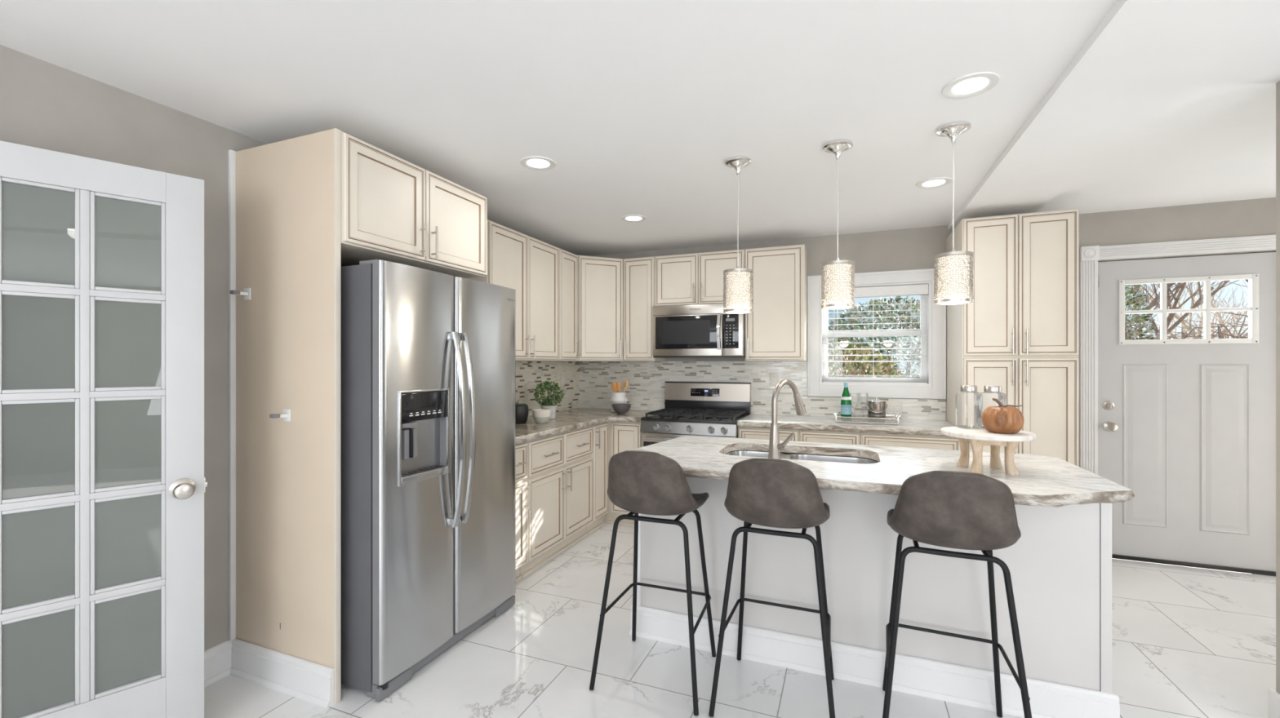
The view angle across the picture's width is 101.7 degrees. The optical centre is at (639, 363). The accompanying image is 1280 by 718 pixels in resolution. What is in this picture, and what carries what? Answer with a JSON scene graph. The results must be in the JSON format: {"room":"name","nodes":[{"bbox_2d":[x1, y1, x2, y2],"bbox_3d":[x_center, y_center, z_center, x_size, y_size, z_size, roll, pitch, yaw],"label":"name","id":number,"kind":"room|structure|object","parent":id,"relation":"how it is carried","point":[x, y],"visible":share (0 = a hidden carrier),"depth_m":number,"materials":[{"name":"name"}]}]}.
{"room":"kitchen","nodes":[
{"label":"kitchen","id":0,"kind":"room"},
{"bbox_2d":[0,44,547,717],"bbox_3d":[-2.222,0.126,1.492,0.200,2.450,8.000,0,0,22],"label":"wall","id":1,"kind":"structure","parent":0,"point":[44,104],"depth_m":1.90,"materials":[{"name":"paint"}]},
{"bbox_2d":[0,140,207,717],"bbox_3d":[-1.850,0.336,1.611,0.102,2.010,0.800,0,0,45],"label":"door","id":2,"kind":"structure","parent":1,"relation":"in","point":[177,691],"depth_m":1.77,"materials":[{"name":"paint"}]},
{"bbox_2d":[144,640,234,688],"bbox_3d":[-2.059,1.281,1.593,0.028,0.140,1.510,0,0,22],"label":"baseboard","id":3,"kind":"structure","parent":1,"relation":"attached to","point":[218,659],"depth_m":2.23,"materials":[{"name":"white paint"}]},
{"bbox_2d":[228,149,235,640],"bbox_3d":[-1.788,0.139,2.286,0.018,2.145,0.022,0,0,22],"label":"trim","id":4,"kind":"structure","parent":1,"relation":"attached to","point":[232,153],"depth_m":2.28,"materials":[{"name":"white paint"}]},
{"bbox_2d":[340,130,487,278],"bbox_3d":[-1.284,-0.709,2.603,0.656,0.449,0.893,0,0,22],"label":"upper cabinet","id":5,"kind":"object","parent":1,"relation":"attached to","point":[394,209],"visible":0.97,"depth_m":2.39,"materials":[{"name":"beige paint"}]},
{"bbox_2d":[466,219,559,360],"bbox_3d":[-0.938,-0.475,3.814,0.361,0.909,0.877,0,0,22],"label":"upper cabinet","id":6,"kind":"object","parent":1,"relation":"attached to","point":[528,265],"visible":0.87,"depth_m":3.77,"materials":[{"name":"beige paint"}]},
{"bbox_2d":[557,247,580,360],"bbox_3d":[-0.717,-0.475,4.369,0.361,0.909,0.312,0,0,22],"label":"upper cabinet","id":7,"kind":"object","parent":1,"relation":"attached to","point":[568,261],"visible":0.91,"depth_m":4.32,"materials":[{"name":"beige paint"}]},
{"bbox_2d":[0,0,1279,256],"bbox_3d":[0.958,-1.115,0.221,7.050,0.269,8.400,0,0,22],"label":"ceiling","id":8,"kind":"structure","parent":0,"point":[639,107],"depth_m":2.00,"materials":[{"name":"paint"}]},
{"bbox_2d":[520,155,555,170],"bbox_3d":[-0.524,-1.029,2.685,0.184,0.007,0.184,0,0,22],"label":"recessed light","id":9,"kind":"object","parent":8,"relation":"in","point":[535,163],"visible":1,"depth_m":2.68,"materials":[{"name":"white plastic"}]},
{"bbox_2d":[621,214,646,222],"bbox_3d":[-0.045,-1.040,3.740,0.184,0.007,0.184,0,0,22],"label":"recessed light","id":10,"kind":"object","parent":8,"relation":"in","point":[628,218],"visible":1,"depth_m":3.74,"materials":[{"name":"white plastic"}]},
{"bbox_2d":[723,155,752,313],"bbox_3d":[0.500,-0.649,2.660,0.148,0.776,0.148,0,0,22],"label":"pendant lamp","id":11,"kind":"object","parent":8,"relation":"hanging from","point":[738,285],"visible":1,"depth_m":2.61,"materials":[{"name":"silver metal"}]},
{"bbox_2d":[821,138,854,309],"bbox_3d":[0.935,-0.650,2.465,0.148,0.774,0.148,0,0,22],"label":"pendant lamp","id":12,"kind":"object","parent":8,"relation":"hanging from","point":[837,280],"visible":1,"depth_m":2.42,"materials":[{"name":"silver metal"}]},
{"bbox_2d":[915,177,952,188],"bbox_3d":[1.693,-1.039,3.005,0.184,0.007,0.184,0,0,22],"label":"recessed light","id":13,"kind":"object","parent":8,"relation":"in","point":[936,182],"visible":1,"depth_m":3.00,"materials":[{"name":"white plastic"}]},
{"bbox_2d":[933,120,973,305],"bbox_3d":[1.373,-0.651,2.285,0.148,0.772,0.148,0,0,22],"label":"pendant lamp","id":14,"kind":"object","parent":8,"relation":"hanging from","point":[953,273],"visible":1,"depth_m":2.24,"materials":[{"name":"silver metal"}]},
{"bbox_2d":[941,71,999,98],"bbox_3d":[1.225,-1.029,1.935,0.184,0.007,0.184,0,0,22],"label":"recessed light","id":15,"kind":"object","parent":8,"relation":"in","point":[962,87],"visible":1,"depth_m":1.93,"materials":[{"name":"white plastic"}]},
{"bbox_2d":[204,522,1275,717],"bbox_3d":[0.921,1.401,0.129,7.050,0.100,8.200,0,0,22],"label":"floor","id":16,"kind":"structure","parent":0,"point":[1188,642],"depth_m":2.30,"materials":[{"name":"tile"}]},
{"bbox_2d":[234,128,340,704],"bbox_3d":[-1.494,0.209,2.191,0.632,2.284,0.024,0,0,22],"label":"panel","id":17,"kind":"object","parent":16,"relation":"on","point":[288,191],"visible":0.88,"depth_m":2.17,"materials":[{"name":"beige paint"}]},
{"bbox_2d":[229,288,250,300],"bbox_3d":[-1.712,-0.301,2.232,0.042,0.052,0.066,0,0,22],"label":"holder","id":18,"kind":"object","parent":17,"relation":"attached to","point":[246,293],"visible":1,"depth_m":2.25,"materials":[{"name":"white plastic"}]},
{"bbox_2d":[269,408,290,422],"bbox_3d":[-1.478,0.215,2.138,0.042,0.052,0.066,0,0,22],"label":"holder","id":19,"kind":"object","parent":17,"relation":"attached to","point":[286,415],"visible":1,"depth_m":2.16,"materials":[{"name":"white plastic"}]},
{"bbox_2d":[230,639,333,708],"bbox_3d":[-1.501,1.281,2.166,0.608,0.140,0.028,0,0,22],"label":"baseboard","id":20,"kind":"structure","parent":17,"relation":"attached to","point":[311,682],"depth_m":2.15,"materials":[{"name":"white paint"}]},
{"bbox_2d":[340,259,515,702],"bbox_3d":[-1.157,0.465,2.606,0.812,1.764,0.913,0,0,22],"label":"refrigerator","id":21,"kind":"object","parent":16,"relation":"on","point":[428,357],"visible":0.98,"depth_m":2.24,"materials":[{"name":"metal"}]},
{"bbox_2d":[515,442,529,584],"bbox_3d":[-1.018,0.916,3.215,0.656,0.869,0.295,0,0,22],"label":"base cabinet","id":22,"kind":"object","parent":16,"relation":"on","point":[521,449],"visible":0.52,"depth_m":3.18,"materials":[{"name":"beige paint"}]},
{"bbox_2d":[520,426,593,578],"bbox_3d":[-0.797,0.916,3.770,0.656,0.869,0.890,0,0,22],"label":"base cabinet","id":23,"kind":"object","parent":16,"relation":"on","point":[560,478],"visible":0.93,"depth_m":3.59,"materials":[{"name":"beige paint"}]},
{"bbox_2d":[515,408,654,444],"bbox_3d":[-0.563,0.458,4.006,0.914,0.044,2.102,0,0,22],"label":"countertop","id":24,"kind":"structure","parent":23,"relation":"on","point":[566,420],"depth_m":4.03,"materials":[{"name":"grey stone"}]},
{"bbox_2d":[515,400,528,424],"bbox_3d":[-0.890,0.350,3.789,0.160,0.171,0.160,0,0,22],"label":"jar","id":25,"kind":"object","parent":24,"relation":"on","point":[522,411],"visible":0.73,"depth_m":3.73,"materials":[{"name":"ceramic"}]},
{"bbox_2d":[532,408,551,423],"bbox_3d":[-0.719,0.387,3.814,0.132,0.097,0.132,0,0,22],"label":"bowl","id":26,"kind":"object","parent":24,"relation":"on","point":[540,415],"visible":1,"depth_m":3.77,"materials":[{"name":"ceramic"}]},
{"bbox_2d":[533,380,564,419],"bbox_3d":[-0.720,0.282,4.109,0.242,0.308,0.247,0,0,22],"label":"potted plant","id":27,"kind":"object","parent":24,"relation":"on","point":[542,387],"visible":0.98,"depth_m":4.07,"materials":[{"name":"green plant"}]},
{"bbox_2d":[609,391,627,412],"bbox_3d":[-0.191,0.348,4.697,0.160,0.175,0.160,0,0,22],"label":"utensil crock","id":28,"kind":"object","parent":24,"relation":"on","point":[616,397],"visible":0.62,"depth_m":4.64,"materials":[{"name":"white ceramic"}]},
{"bbox_2d":[611,382,616,392],"bbox_3d":[-0.228,0.291,4.704,0.058,0.243,0.013,0,0,13],"label":"wooden spoon","id":29,"kind":"object","parent":28,"relation":"in","point":[614,384],"visible":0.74,"depth_m":4.70,"materials":[{"name":"brown wood"}]},
{"bbox_2d":[616,382,621,392],"bbox_3d":[-0.190,0.289,4.681,0.042,0.245,0.012,1,0,10],"label":"wooden spoon","id":30,"kind":"object","parent":28,"relation":"in","point":[619,384],"visible":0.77,"depth_m":4.68,"materials":[{"name":"brown wood"}]},
{"bbox_2d":[622,380,627,392],"bbox_3d":[-0.142,0.281,4.686,0.075,0.264,0.014,0,0,22],"label":"wooden spoon","id":31,"kind":"object","parent":28,"relation":"in","point":[625,382],"visible":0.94,"depth_m":4.68,"materials":[{"name":"brown wood"}]},
{"bbox_2d":[612,403,631,413],"bbox_3d":[-0.161,0.394,4.518,0.166,0.083,0.166,0,0,22],"label":"bowl","id":32,"kind":"object","parent":24,"relation":"on","point":[620,408],"visible":1,"depth_m":4.46,"materials":[{"name":"grey ceramic"}]},
{"bbox_2d":[586,422,608,535],"bbox_3d":[-0.580,0.916,4.314,0.656,0.869,0.270,0,0,22],"label":"base cabinet","id":33,"kind":"object","parent":16,"relation":"on","point":[600,455],"visible":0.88,"depth_m":4.20,"materials":[{"name":"beige paint"}]},
{"bbox_2d":[601,421,643,526],"bbox_3d":[-0.297,0.916,4.688,0.905,0.869,0.630,0,0,22],"label":"base cabinet","id":34,"kind":"object","parent":16,"relation":"on","point":[622,436],"visible":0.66,"depth_m":4.32,"materials":[{"name":"beige paint"}]},
{"bbox_2d":[589,450,715,716],"bbox_3d":[0.080,0.848,2.267,0.464,1.002,0.457,0,0,21],"label":"bar stool","id":35,"kind":"object","parent":16,"relation":"on","point":[642,482],"visible":1,"depth_m":2.10,"materials":[{"name":"brown leather"}]},
{"bbox_2d":[640,381,751,447],"bbox_3d":[0.471,0.758,4.322,0.772,1.186,0.709,0,0,22],"label":"range","id":36,"kind":"object","parent":16,"relation":"on","point":[704,409],"visible":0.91,"depth_m":4.35,"materials":[{"name":"metal"}]},
{"bbox_2d":[640,413,750,424],"bbox_3d":[0.474,0.446,4.330,0.768,0.025,0.608,0,0,22],"label":"cooktop","id":37,"kind":"object","parent":36,"relation":"in","point":[651,419],"depth_m":4.10,"materials":[{"name":"black metal"}]},
{"bbox_2d":[737,426,799,441],"bbox_3d":[1.053,0.916,4.137,0.441,0.869,0.656,0,0,22],"label":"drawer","id":38,"kind":"object","parent":16,"relation":"on","point":[761,433],"visible":0.11,"depth_m":3.88,"materials":[{"name":"beige paint"}]},
{"bbox_2d":[708,457,835,717],"bbox_3d":[0.554,0.848,2.099,0.464,1.002,0.457,0,0,22],"label":"bar stool","id":39,"kind":"object","parent":16,"relation":"on","point":[774,493],"visible":1,"depth_m":1.93,"materials":[{"name":"brown leather"}]},
{"bbox_2d":[799,430,859,444],"bbox_3d":[1.450,0.916,3.978,0.409,0.869,0.656,0,0,22],"label":"drawer","id":40,"kind":"object","parent":16,"relation":"on","point":[806,436],"visible":0.16,"depth_m":3.71,"materials":[{"name":"beige paint"}]},
{"bbox_2d":[629,450,1119,717],"bbox_3d":[0.955,0.914,2.519,1.946,0.873,0.614,0,0,22],"label":"kitchen island","id":41,"kind":"object","parent":16,"relation":"on","point":[1060,566],"visible":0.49,"depth_m":2.16,"materials":[{"name":"beige paint"}]},
{"bbox_2d":[631,435,1134,507],"bbox_3d":[0.890,0.457,2.404,1.958,0.042,0.975,0,0,22],"label":"island countertop","id":42,"kind":"structure","parent":41,"relation":"on","point":[1042,481],"depth_m":2.19,"materials":[{"name":"stone"}]},
{"bbox_2d":[768,379,806,459],"bbox_3d":[0.710,0.255,2.399,0.275,0.362,0.128,0,0,-41],"label":"faucet","id":43,"kind":"object","parent":42,"relation":"on","point":[775,447],"visible":0.9,"depth_m":2.34,"materials":[{"name":"silver metal"}]},
{"bbox_2d":[725,450,878,463],"bbox_3d":[0.773,0.569,2.557,0.742,0.181,0.427,0,0,22],"label":"sink","id":44,"kind":"object","parent":42,"relation":"in","point":[738,453],"visible":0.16,"depth_m":2.71,"materials":[{"name":"metal"}]},
{"bbox_2d":[940,426,1036,475],"bbox_3d":[1.411,0.355,2.123,0.324,0.160,0.324,0,0,10],"label":"cake stand","id":45,"kind":"object","parent":42,"relation":"on","point":[978,438],"visible":0.91,"depth_m":2.06,"materials":[{"name":"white wood"}]},
{"bbox_2d":[955,385,982,429],"bbox_3d":[1.404,0.184,2.227,0.082,0.181,0.082,0,0,5],"label":"glass jar","id":46,"kind":"object","parent":45,"relation":"on","point":[963,388],"visible":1,"depth_m":2.23,"materials":[{"name":"glass"}]},
{"bbox_2d":[980,385,1006,429],"bbox_3d":[1.484,0.184,2.195,0.082,0.181,0.082,0,0,5],"label":"glass jar","id":47,"kind":"object","parent":45,"relation":"on","point":[987,388],"visible":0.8,"depth_m":2.19,"materials":[{"name":"glass"}]},
{"bbox_2d":[981,398,1024,434],"bbox_3d":[1.440,0.207,2.073,0.139,0.136,0.139,0,0,22],"label":"pumpkin","id":48,"kind":"object","parent":45,"relation":"on","point":[1006,420],"visible":1,"depth_m":2.03,"materials":[{"name":"orange plant"}]},
{"bbox_2d":[859,432,959,450],"bbox_3d":[1.927,0.916,3.788,0.611,0.869,0.656,0,0,22],"label":"base cabinet","id":49,"kind":"object","parent":16,"relation":"on","point":[946,442],"visible":0.13,"depth_m":3.52,"materials":[{"name":"beige paint"}]},
{"bbox_2d":[737,413,955,436],"bbox_3d":[1.530,0.458,3.948,1.472,0.044,0.652,0,0,22],"label":"countertop","id":50,"kind":"structure","parent":49,"relation":"on","point":[905,427],"depth_m":3.76,"materials":[{"name":"white stone"}]},
{"bbox_2d":[833,412,900,425],"bbox_3d":[1.681,0.404,3.879,0.451,0.062,0.262,0,0,22],"label":"serving tray","id":51,"kind":"object","parent":50,"relation":"on","point":[895,420],"visible":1,"depth_m":3.81,"materials":[{"name":"plastic"}]},
{"bbox_2d":[840,382,851,420],"bbox_3d":[1.552,0.282,3.928,0.076,0.281,0.082,0,0,22],"label":"glass bottle","id":52,"kind":"object","parent":51,"relation":"on","point":[846,400],"visible":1,"depth_m":3.90,"materials":[{"name":"green glass"}]},
{"bbox_2d":[849,393,859,419],"bbox_3d":[1.623,0.324,3.951,0.072,0.198,0.072,0,0,22],"label":"wine glass","id":53,"kind":"object","parent":51,"relation":"on","point":[858,396],"visible":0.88,"depth_m":3.96,"materials":[{"name":"clear glass"}]},
{"bbox_2d":[849,393,859,408],"bbox_3d":[1.623,0.285,3.951,0.072,0.120,0.072,0,0,22],"label":"bowl","id":54,"kind":"object","parent":53,"relation":"on","point":[858,399],"depth_m":3.96,"materials":[{"name":"clear glass"}]},
{"bbox_2d":[858,392,868,419],"bbox_3d":[1.695,0.324,3.961,0.072,0.198,0.072,0,0,22],"label":"wine glass","id":55,"kind":"object","parent":51,"relation":"on","point":[867,396],"visible":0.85,"depth_m":3.97,"materials":[{"name":"clear glass"}]},
{"bbox_2d":[858,392,868,408],"bbox_3d":[1.695,0.285,3.961,0.072,0.120,0.072,0,0,22],"label":"bowl","id":56,"kind":"object","parent":55,"relation":"on","point":[867,397],"depth_m":3.97,"materials":[{"name":"clear glass"}]},
{"bbox_2d":[866,397,887,421],"bbox_3d":[1.752,0.338,3.862,0.143,0.170,0.129,0,0,22],"label":"ice bucket","id":57,"kind":"object","parent":51,"relation":"on","point":[877,408],"visible":1,"depth_m":3.81,"materials":[{"name":"metal"}]},
{"bbox_2d":[882,471,1031,717],"bbox_3d":[1.106,0.848,1.873,0.464,1.002,0.457,0,0,23],"label":"bar stool","id":58,"kind":"object","parent":16,"relation":"on","point":[951,509],"visible":1,"depth_m":1.71,"materials":[{"name":"brown leather"}]},
{"bbox_2d":[946,208,1079,466],"bbox_3d":[2.500,0.201,3.559,0.616,2.300,0.656,0,0,22],"label":"pantry cabinet","id":59,"kind":"object","parent":16,"relation":"on","point":[1019,334],"visible":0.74,"depth_m":3.28,"materials":[{"name":"beige paint"}]},
{"bbox_2d":[591,197,1275,577],"bbox_3d":[2.471,0.176,4.011,7.050,2.550,0.160,0,0,22],"label":"wall","id":60,"kind":"structure","parent":0,"point":[916,248],"depth_m":3.65,"materials":[{"name":"paint"}]},
{"bbox_2d":[515,360,579,416],"bbox_3d":[-0.986,0.208,4.170,0.008,0.456,2.091,0,0,22],"label":"backsplash","id":61,"kind":"structure","parent":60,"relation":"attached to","point":[528,374],"depth_m":4.56,"materials":[{"name":"tile"}]},
{"bbox_2d":[560,373,564,386],"bbox_3d":[-0.716,0.150,4.822,0.009,0.116,0.072,0,0,22],"label":"light switch","id":62,"kind":"object","parent":61,"relation":"attached to","point":[562,375],"visible":1,"depth_m":4.82,"materials":[{"name":"beige plastic"}]},
{"bbox_2d":[547,255,623,361],"bbox_3d":[-0.426,-0.475,4.753,0.618,0.909,0.609,0,0,22],"label":"upper cabinet","id":63,"kind":"object","parent":60,"relation":"attached to","point":[600,279],"visible":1,"depth_m":4.54,"materials":[{"name":"beige paint"}]},
{"bbox_2d":[623,256,666,361],"bbox_3d":[0.039,-0.475,4.700,0.294,0.909,0.361,0,0,22],"label":"upper cabinet","id":64,"kind":"object","parent":60,"relation":"attached to","point":[639,273],"visible":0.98,"depth_m":4.57,"materials":[{"name":"beige paint"}]},
{"bbox_2d":[655,248,745,306],"bbox_3d":[0.538,-0.711,4.501,0.775,0.439,0.361,0,0,22],"label":"upper cabinet","id":65,"kind":"object","parent":60,"relation":"attached to","point":[695,278],"visible":0.84,"depth_m":4.38,"materials":[{"name":"beige paint"}]},
{"bbox_2d":[652,303,745,358],"bbox_3d":[0.527,-0.269,4.463,0.768,0.436,0.438,0,0,22],"label":"microwave","id":66,"kind":"object","parent":65,"relation":"attached to","point":[696,331],"visible":0.98,"depth_m":4.29,"materials":[{"name":"metal"}]},
{"bbox_2d":[579,360,946,421],"bbox_3d":[0.869,0.208,4.559,3.149,0.456,0.008,0,0,22],"label":"backsplash","id":67,"kind":"structure","parent":60,"relation":"attached to","point":[597,379],"depth_m":4.58,"materials":[{"name":"tile"}]},
{"bbox_2d":[626,372,634,384],"bbox_3d":[-0.089,0.142,4.931,0.072,0.116,0.010,0,0,22],"label":"outlet","id":68,"kind":"object","parent":67,"relation":"attached to","point":[630,375],"visible":0.96,"depth_m":4.93,"materials":[{"name":"beige plastic"}]},
{"bbox_2d":[769,373,778,386],"bbox_3d":[1.142,0.138,4.440,0.072,0.116,0.010,0,0,22],"label":"outlet","id":69,"kind":"object","parent":67,"relation":"attached to","point":[774,377],"visible":0.94,"depth_m":4.44,"materials":[{"name":"beige plastic"}]},
{"bbox_2d":[772,375,776,383],"bbox_3d":[1.141,0.138,4.437,0.033,0.073,0.004,0,0,22],"label":"receptacle","id":70,"kind":"object","parent":69,"relation":"attached to","point":[774,377],"depth_m":4.44,"materials":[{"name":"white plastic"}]},
{"bbox_2d":[885,401,902,417],"bbox_3d":[1.995,0.359,4.099,0.118,0.116,0.010,0,0,22],"label":"outlet","id":71,"kind":"object","parent":67,"relation":"attached to","point":[893,408],"visible":0.88,"depth_m":4.10,"materials":[{"name":"beige plastic"}]},
{"bbox_2d":[888,404,893,413],"bbox_3d":[1.973,0.359,4.105,0.033,0.073,0.004,0,0,22],"label":"receptacle","id":72,"kind":"object","parent":71,"relation":"attached to","point":[890,406],"depth_m":4.11,"materials":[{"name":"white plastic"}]},
{"bbox_2d":[894,404,899,413],"bbox_3d":[2.016,0.359,4.088,0.033,0.073,0.004,0,0,22],"label":"receptacle","id":73,"kind":"object","parent":71,"relation":"attached to","point":[896,406],"depth_m":4.09,"materials":[{"name":"white plastic"}]},
{"bbox_2d":[745,244,807,360],"bbox_3d":[1.115,-0.475,4.271,0.462,0.909,0.361,0,0,22],"label":"upper cabinet","id":74,"kind":"object","parent":60,"relation":"attached to","point":[776,327],"visible":0.98,"depth_m":4.14,"materials":[{"name":"beige paint"}]},
{"bbox_2d":[807,268,946,399],"bbox_3d":[1.891,-0.228,4.228,1.006,0.999,0.186,0,0,22],"label":"window","id":75,"kind":"structure","parent":60,"relation":"in","point":[935,368],"depth_m":4.14,"materials":[{"name":"white paint"}]},
{"bbox_2d":[822,283,928,384],"bbox_3d":[1.875,-0.227,4.189,0.772,0.788,0.082,0,0,22],"label":"window blind","id":76,"kind":"object","parent":75,"relation":"attached to","point":[910,290],"visible":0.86,"depth_m":4.14,"materials":[{"name":"white plastic"}]},
{"bbox_2d":[948,0,1279,230],"bbox_3d":[1.079,-1.000,0.173,0.460,0.107,8.000,0,0,22],"label":"soffit","id":77,"kind":"object","parent":60,"relation":"attached to","point":[1144,56],"depth_m":1.87,"materials":[{"name":"paint"}]},
{"bbox_2d":[1080,235,1275,576],"bbox_3d":[3.626,0.266,3.462,1.135,2.170,0.112,0,0,22],"label":"door","id":78,"kind":"structure","parent":60,"relation":"in","point":[1186,426],"depth_m":3.48,"materials":[{"name":"paint"}]},
{"bbox_2d":[1275,80,1279,694],"bbox_3d":[3.565,0.141,1.377,2.665,2.420,0.120,0,0,22],"label":"wall partition","id":79,"kind":"structure","parent":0,"point":[1277,84],"depth_m":1.92,"materials":[{"name":"paint"}]},
{"bbox_2d":[1268,688,1279,717],"bbox_3d":[3.558,1.281,1.379,2.680,0.140,0.148,0,0,22],"label":"baseboard","id":80,"kind":"structure","parent":79,"relation":"attached to","point":[1273,696],"depth_m":1.92,"materials":[{"name":"white paint"}]},
{"label":"outside","id":81,"kind":"structure","parent":0,"visible":0},
{"bbox_3d":[28.195,2.001,36.815,90.000,0.200,79.830,0,0,22],"label":"ground","id":82,"kind":"structure","parent":81,"visible":0},
{"bbox_2d":[827,341,903,377],"bbox_3d":[3.330,0.771,8.527,2.019,2.281,2.021,0,0,22],"label":"shrub","id":83,"kind":"object","parent":82,"relation":"on","point":[884,366],"visible":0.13,"depth_m":8.12,"materials":[{"name":"green plant"}]},
{"bbox_2d":[827,296,920,377],"bbox_3d":[6.170,0.132,12.679,3.575,3.559,3.628,0,0,22],"label":"shrub","id":84,"kind":"object","parent":82,"relation":"on","point":[878,316],"visible":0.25,"depth_m":12.13,"materials":[{"name":"green plant"}]},
{"bbox_2d":[828,306,920,377],"bbox_3d":[11.089,-0.249,22.019,10.600,4.300,6.600,0,0,22],"label":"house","id":85,"kind":"structure","parent":82,"relation":"on","point":[837,312],"depth_m":19.63,"materials":[{"name":"white"}]},
{"bbox_2d":[1124,284,1155,340],"bbox_3d":[8.360,0.093,9.112,0.957,3.629,0.971,0,0,22],"label":"bush","id":86,"kind":"object","parent":82,"relation":"on","point":[1137,304],"visible":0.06,"depth_m":8.84,"materials":[{"name":"green plant"}]},
{"bbox_2d":[1124,280,1239,340],"bbox_3d":[10.621,-0.813,11.825,3.298,5.510,4.177,0,0,19],"label":"bare tree","id":87,"kind":"object","parent":82,"relation":"on","point":[1156,300],"visible":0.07,"depth_m":10.65,"materials":[{"name":"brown plant"}]},
{"bbox_2d":[1124,311,1248,339],"bbox_3d":[9.787,0.394,8.729,5.643,2.628,1.784,0,0,22],"label":"brush pile","id":88,"kind":"object","parent":82,"relation":"on","point":[1219,333],"visible":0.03,"depth_m":8.61,"materials":[{"name":"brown plant"}]},
{"bbox_2d":[1139,280,1248,339],"bbox_3d":[17.777,-1.284,16.492,6.063,6.396,5.106,0,0,22],"label":"bare tree","id":89,"kind":"object","parent":82,"relation":"on","point":[1217,314],"visible":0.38,"depth_m":16.30,"materials":[{"name":"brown plant"}]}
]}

